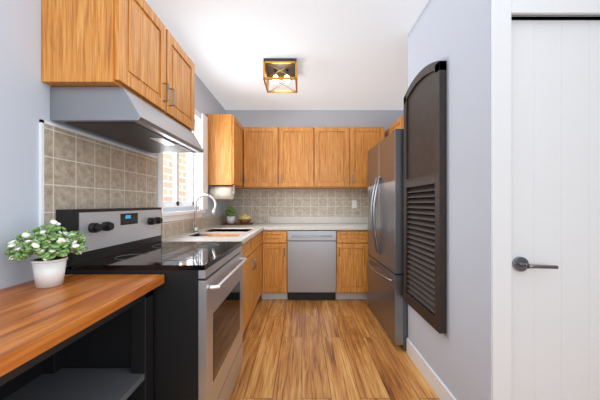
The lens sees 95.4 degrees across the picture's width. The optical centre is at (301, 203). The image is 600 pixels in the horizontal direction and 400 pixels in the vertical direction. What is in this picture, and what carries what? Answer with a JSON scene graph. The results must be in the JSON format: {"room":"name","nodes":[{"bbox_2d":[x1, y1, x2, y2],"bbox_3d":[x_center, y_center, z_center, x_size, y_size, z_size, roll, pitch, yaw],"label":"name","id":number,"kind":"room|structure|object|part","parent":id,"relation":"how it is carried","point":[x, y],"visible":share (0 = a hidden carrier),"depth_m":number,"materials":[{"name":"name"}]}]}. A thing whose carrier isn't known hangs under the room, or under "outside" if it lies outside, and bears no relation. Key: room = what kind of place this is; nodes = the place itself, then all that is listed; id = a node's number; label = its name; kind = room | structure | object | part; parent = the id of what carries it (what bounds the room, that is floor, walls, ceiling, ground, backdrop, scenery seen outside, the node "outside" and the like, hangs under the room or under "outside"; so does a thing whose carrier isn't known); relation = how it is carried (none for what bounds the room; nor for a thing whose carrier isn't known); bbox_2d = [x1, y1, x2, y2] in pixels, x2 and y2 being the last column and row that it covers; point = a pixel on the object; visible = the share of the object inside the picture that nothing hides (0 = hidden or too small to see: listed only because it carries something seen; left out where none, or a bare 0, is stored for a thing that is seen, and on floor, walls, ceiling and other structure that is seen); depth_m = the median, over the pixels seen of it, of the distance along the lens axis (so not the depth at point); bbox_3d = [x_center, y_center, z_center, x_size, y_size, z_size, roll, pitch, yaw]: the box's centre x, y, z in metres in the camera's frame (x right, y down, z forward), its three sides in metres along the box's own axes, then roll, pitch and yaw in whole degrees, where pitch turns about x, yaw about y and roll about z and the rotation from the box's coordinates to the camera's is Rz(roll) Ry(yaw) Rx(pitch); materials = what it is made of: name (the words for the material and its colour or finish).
{"room":"kitchen","nodes":[
{"label":"kitchen","id":0,"kind":"room"},
{"bbox_2d":[0,0,224,288],"bbox_3d":[-1.170,-0.085,0.785,0.120,2.550,6.570,0,0,0],"label":"wall","id":1,"kind":"structure","parent":0,"point":[25,99],"depth_m":1.08,"materials":[{"name":"grey paint"}]},
{"bbox_2d":[39,119,157,248],"bbox_3d":[-1.105,-0.039,1.617,0.010,0.636,0.928,0,0,0],"label":"trim","id":2,"kind":"structure","parent":1,"relation":"attached to","point":[41,171],"depth_m":1.16,"materials":[{"name":"white"}]},
{"bbox_2d":[41,0,194,131],"bbox_3d":[-0.945,-0.775,1.580,0.325,0.510,0.840,0,0,0],"label":"upper cabinet","id":3,"kind":"object","parent":1,"relation":"attached to","point":[134,47],"depth_m":1.18,"materials":[{"name":"brown wood"}]},
{"bbox_2d":[51,86,203,152],"bbox_3d":[-0.908,-0.439,1.587,0.396,0.158,0.775,0,0,0],"label":"range hood","id":4,"kind":"object","parent":3,"relation":"attached to","point":[121,115],"visible":1,"depth_m":1.23,"materials":[{"name":"silver metal"}]},
{"bbox_2d":[44,123,225,238],"bbox_3d":[-1.106,-0.033,2.558,0.008,0.624,2.785,0,0,0],"label":"tile backsplash","id":5,"kind":"structure","parent":1,"relation":"attached to","point":[82,172],"depth_m":1.47,"materials":[{"name":"beige tile"}]},
{"bbox_2d":[157,109,205,221],"bbox_3d":[-1.147,-0.415,2.540,0.165,1.120,0.950,0,0,0],"label":"window","id":6,"kind":"structure","parent":1,"relation":"in","point":[193,176],"depth_m":2.65,"materials":[{"name":"white"}]},
{"bbox_2d":[201,113,207,209],"bbox_3d":[-1.077,-0.459,3.015,0.025,1.043,0.160,0,0,0],"label":"panel","id":7,"kind":"object","parent":6,"relation":"hanging from","point":[204,160],"visible":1,"depth_m":2.98,"materials":[{"name":"white wood"}]},
{"bbox_2d":[205,114,248,187],"bbox_3d":[-0.913,-0.625,3.384,0.390,0.810,0.518,0,0,0],"label":"upper cabinet","id":8,"kind":"object","parent":1,"relation":"attached to","point":[228,142],"depth_m":3.12,"materials":[{"name":"brown wood"}]},
{"bbox_2d":[210,186,233,198],"bbox_3d":[-0.934,-0.136,3.215,0.272,0.163,0.156,0,0,0],"label":"paper towel holder","id":9,"kind":"object","parent":8,"relation":"attached to","point":[221,192],"visible":0.96,"depth_m":3.15,"materials":[{"name":"beige paper"}]},
{"bbox_2d":[145,0,428,109],"bbox_3d":[0.400,-1.385,0.800,5.200,0.050,6.600,0,0,0],"label":"ceiling","id":10,"kind":"structure","parent":0,"point":[350,54],"depth_m":2.37,"materials":[{"name":"white paint"}]},
{"bbox_2d":[263,58,297,92],"bbox_3d":[-0.205,-1.261,2.700,0.316,0.197,0.316,0,0,0],"label":"ceiling light","id":11,"kind":"object","parent":10,"relation":"attached to","point":[275,70],"visible":1,"depth_m":2.64,"materials":[{"name":"gold metal"}]},
{"bbox_2d":[225,110,403,209],"bbox_3d":[0.255,-0.085,4.010,2.730,2.550,0.120,0,0,0],"label":"wall","id":12,"kind":"structure","parent":0,"point":[386,119],"depth_m":3.95,"materials":[{"name":"grey paint"}]},
{"bbox_2d":[249,127,284,187],"bbox_3d":[-0.526,-0.625,3.752,0.555,0.810,0.391,0,0,0],"label":"upper cabinet","id":13,"kind":"object","parent":12,"relation":"attached to","point":[266,144],"depth_m":3.63,"materials":[{"name":"brown wood"}]},
{"bbox_2d":[226,189,367,222],"bbox_3d":[0.199,0.029,3.946,2.602,0.497,0.008,0,0,0],"label":"tile backsplash","id":14,"kind":"structure","parent":12,"relation":"attached to","point":[259,205],"depth_m":3.94,"materials":[{"name":"beige tile"}]},
{"bbox_2d":[352,200,356,207],"bbox_3d":[0.755,0.003,3.939,0.070,0.115,0.006,0,0,0],"label":"outlet","id":15,"kind":"object","parent":14,"relation":"attached to","point":[354,203],"visible":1,"depth_m":3.94,"materials":[{"name":"white plastic"}]},
{"bbox_2d":[285,127,320,187],"bbox_3d":[-0.075,-0.625,3.785,0.598,0.810,0.325,0,0,0],"label":"upper cabinet","id":16,"kind":"object","parent":12,"relation":"attached to","point":[302,144],"depth_m":3.63,"materials":[{"name":"brown wood"}]},
{"bbox_2d":[269,216,367,223],"bbox_3d":[0.516,0.230,3.934,1.963,0.100,0.013,0,0,0],"label":"backsplash","id":17,"kind":"structure","parent":12,"relation":"attached to","point":[273,219],"depth_m":3.93,"materials":[{"name":"white stone"}]},
{"bbox_2d":[321,127,384,187],"bbox_3d":[0.599,-0.625,3.785,1.005,0.810,0.325,0,0,0],"label":"upper cabinet","id":18,"kind":"object","parent":12,"relation":"attached to","point":[344,150],"depth_m":3.63,"materials":[{"name":"brown wood"}]},
{"bbox_2d":[229,294,439,399],"bbox_3d":[0.400,1.215,0.800,5.200,0.050,6.600,0,0,0],"label":"floor","id":19,"kind":"structure","parent":0,"point":[342,349],"depth_m":2.12,"materials":[{"name":"brown wood"}]},
{"bbox_2d":[0,274,163,399],"bbox_3d":[-0.858,0.751,0.232,0.496,0.878,1.964,0,0,0],"label":"cart","id":20,"kind":"object","parent":19,"relation":"on","point":[81,337],"visible":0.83,"depth_m":1.03,"materials":[{"name":"black wood"}]},
{"bbox_2d":[4,220,87,287],"bbox_3d":[-0.964,0.186,1.048,0.248,0.250,0.218,0,0,0],"label":"potted plant","id":21,"kind":"object","parent":20,"relation":"on","point":[49,265],"visible":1,"depth_m":1.00,"materials":[{"name":"green plant"}]},
{"bbox_3d":[-0.965,0.260,1.045,0.106,0.103,0.106,0,0,0],"label":"pot","id":22,"kind":"part","parent":21,"relation":"part of","materials":[{"name":"white ceramic"}]},
{"bbox_2d":[56,207,246,399],"bbox_3d":[-0.741,0.608,1.603,0.714,1.165,0.771,0,0,0],"label":"stove","id":23,"kind":"object","parent":19,"relation":"on","point":[197,324],"visible":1,"depth_m":1.30,"materials":[{"name":"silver metal"}]},
{"bbox_2d":[240,240,252,333],"bbox_3d":[-0.795,0.755,2.361,0.621,0.870,0.738,0,0,0],"label":"base cabinet","id":24,"kind":"object","parent":19,"relation":"on","point":[247,249],"depth_m":2.44,"materials":[{"name":"brown wood"}]},
{"bbox_2d":[253,228,268,310],"bbox_3d":[-0.767,0.755,2.976,0.677,0.870,0.737,0,0,0],"label":"base cabinet","id":25,"kind":"object","parent":19,"relation":"on","point":[261,241],"depth_m":3.24,"materials":[{"name":"brown wood"}]},
{"bbox_2d":[269,228,288,298],"bbox_3d":[-0.344,0.755,3.615,0.322,0.870,0.662,0,0,0],"label":"base cabinet","id":26,"kind":"object","parent":19,"relation":"on","point":[277,236],"depth_m":3.33,"materials":[{"name":"brown wood"}]},
{"bbox_2d":[162,224,264,243],"bbox_3d":[-0.786,0.297,2.971,0.643,0.042,1.954,0,0,0],"label":"countertop","id":27,"kind":"structure","parent":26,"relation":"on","point":[248,236],"depth_m":2.33,"materials":[{"name":"white stone"}]},
{"bbox_2d":[193,194,216,231],"bbox_3d":[-0.961,0.089,2.672,0.236,0.381,0.104,0,0,0],"label":"faucet","id":28,"kind":"object","parent":27,"relation":"on","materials":[{"name":"silver metal"}]},
{"bbox_2d":[185,228,252,235],"bbox_3d":[-0.775,0.372,2.700,0.510,0.196,0.840,0,0,0],"label":"sink","id":29,"kind":"object","parent":27,"relation":"in","point":[207,231],"depth_m":2.86,"materials":[{"name":"silver metal"}]},
{"bbox_2d":[223,206,252,224],"bbox_3d":[-0.870,0.154,3.720,0.420,0.249,0.260,0,0,0],"label":"decorative tray","id":30,"kind":"object","parent":27,"relation":"on","point":[244,219],"visible":1,"depth_m":3.68,"materials":[{"name":"brown wood"}]},
{"bbox_2d":[287,230,335,299],"bbox_3d":[0.119,0.757,3.600,0.594,0.865,0.640,0,0,0],"label":"dishwasher","id":31,"kind":"object","parent":19,"relation":"on","point":[311,264],"visible":0.98,"depth_m":3.32,"materials":[{"name":"silver metal"}]},
{"bbox_2d":[335,232,368,298],"bbox_3d":[0.647,0.755,3.635,0.451,0.870,0.621,0,0,0],"label":"base cabinet","id":32,"kind":"object","parent":19,"relation":"on","point":[352,254],"depth_m":3.33,"materials":[{"name":"brown wood"}]},
{"bbox_2d":[265,224,367,231],"bbox_3d":[0.516,0.299,3.627,1.963,0.038,0.643,0,0,0],"label":"countertop","id":33,"kind":"structure","parent":32,"relation":"on","point":[338,227],"depth_m":3.34,"materials":[{"name":"white stone"}]},
{"bbox_2d":[367,129,407,349],"bbox_3d":[1.074,0.289,2.657,0.792,1.802,0.910,0,0,0],"label":"refrigerator","id":34,"kind":"object","parent":19,"relation":"on","point":[387,304],"visible":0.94,"depth_m":2.37,"materials":[{"name":"silver metal"}]},
{"bbox_2d":[389,121,396,133],"bbox_3d":[1.326,-0.840,3.352,0.345,0.380,0.536,0,0,0],"label":"upper cabinet","id":35,"kind":"object","parent":0,"relation":"attached to","point":[394,126],"depth_m":3.46,"materials":[{"name":"brown wood"}]},
{"bbox_2d":[397,114,403,128],"bbox_3d":[1.326,-0.840,2.910,0.345,0.380,0.600,0,0,0],"label":"upper cabinet","id":36,"kind":"object","parent":0,"relation":"attached to","point":[400,122],"depth_m":3.18,"materials":[{"name":"brown wood"}]},
{"bbox_2d":[408,0,467,399],"bbox_3d":[0.900,-0.085,1.772,0.100,2.550,0.835,0,0,0],"label":"wall","id":37,"kind":"structure","parent":0,"point":[455,35],"depth_m":1.54,"materials":[{"name":"grey paint"}]},
{"bbox_2d":[404,61,445,333],"bbox_3d":[0.826,-0.072,1.883,0.042,1.665,0.565,0,0,0],"label":"decor","id":38,"kind":"object","parent":37,"relation":"attached to","point":[425,197],"visible":1,"depth_m":1.80,"materials":[{"name":"black wood"}]},
{"bbox_2d":[406,338,455,399],"bbox_3d":[0.869,1.133,1.712,0.063,0.115,0.981,0,0,0],"label":"baseboard","id":39,"kind":"structure","parent":37,"relation":"attached to","point":[437,385],"depth_m":1.81,"materials":[{"name":"white wood"}]},
{"bbox_2d":[468,0,598,399],"bbox_3d":[1.925,-0.085,1.284,2.150,2.550,0.100,0,0,0],"label":"wall","id":40,"kind":"structure","parent":0,"point":[479,11],"depth_m":1.31,"materials":[{"name":"grey paint"}]},
{"bbox_2d":[491,0,599,399],"bbox_3d":[1.352,0.125,1.277,0.996,2.130,0.116,0,0,0],"label":"door frame","id":41,"kind":"structure","parent":40,"relation":"attached to","point":[502,11],"depth_m":1.22,"materials":[{"name":"white wood"}]},
{"bbox_2d":[511,20,599,399],"bbox_3d":[1.350,0.168,1.242,0.814,2.029,0.096,0,0,0],"label":"closet door leaf","id":42,"kind":"structure","parent":40,"relation":"in","point":[555,209],"depth_m":1.26,"materials":[{"name":"white wood"}]},
{"label":"outside","id":43,"kind":"structure","parent":0,"visible":0},
{"bbox_2d":[163,153,186,201],"bbox_3d":[-1.405,-0.390,2.540,0.010,2.040,1.980,0,0,0],"label":"brick wall","id":44,"kind":"structure","parent":43,"point":[167,176],"depth_m":2.95,"materials":[{"name":"brick"}]}
]}

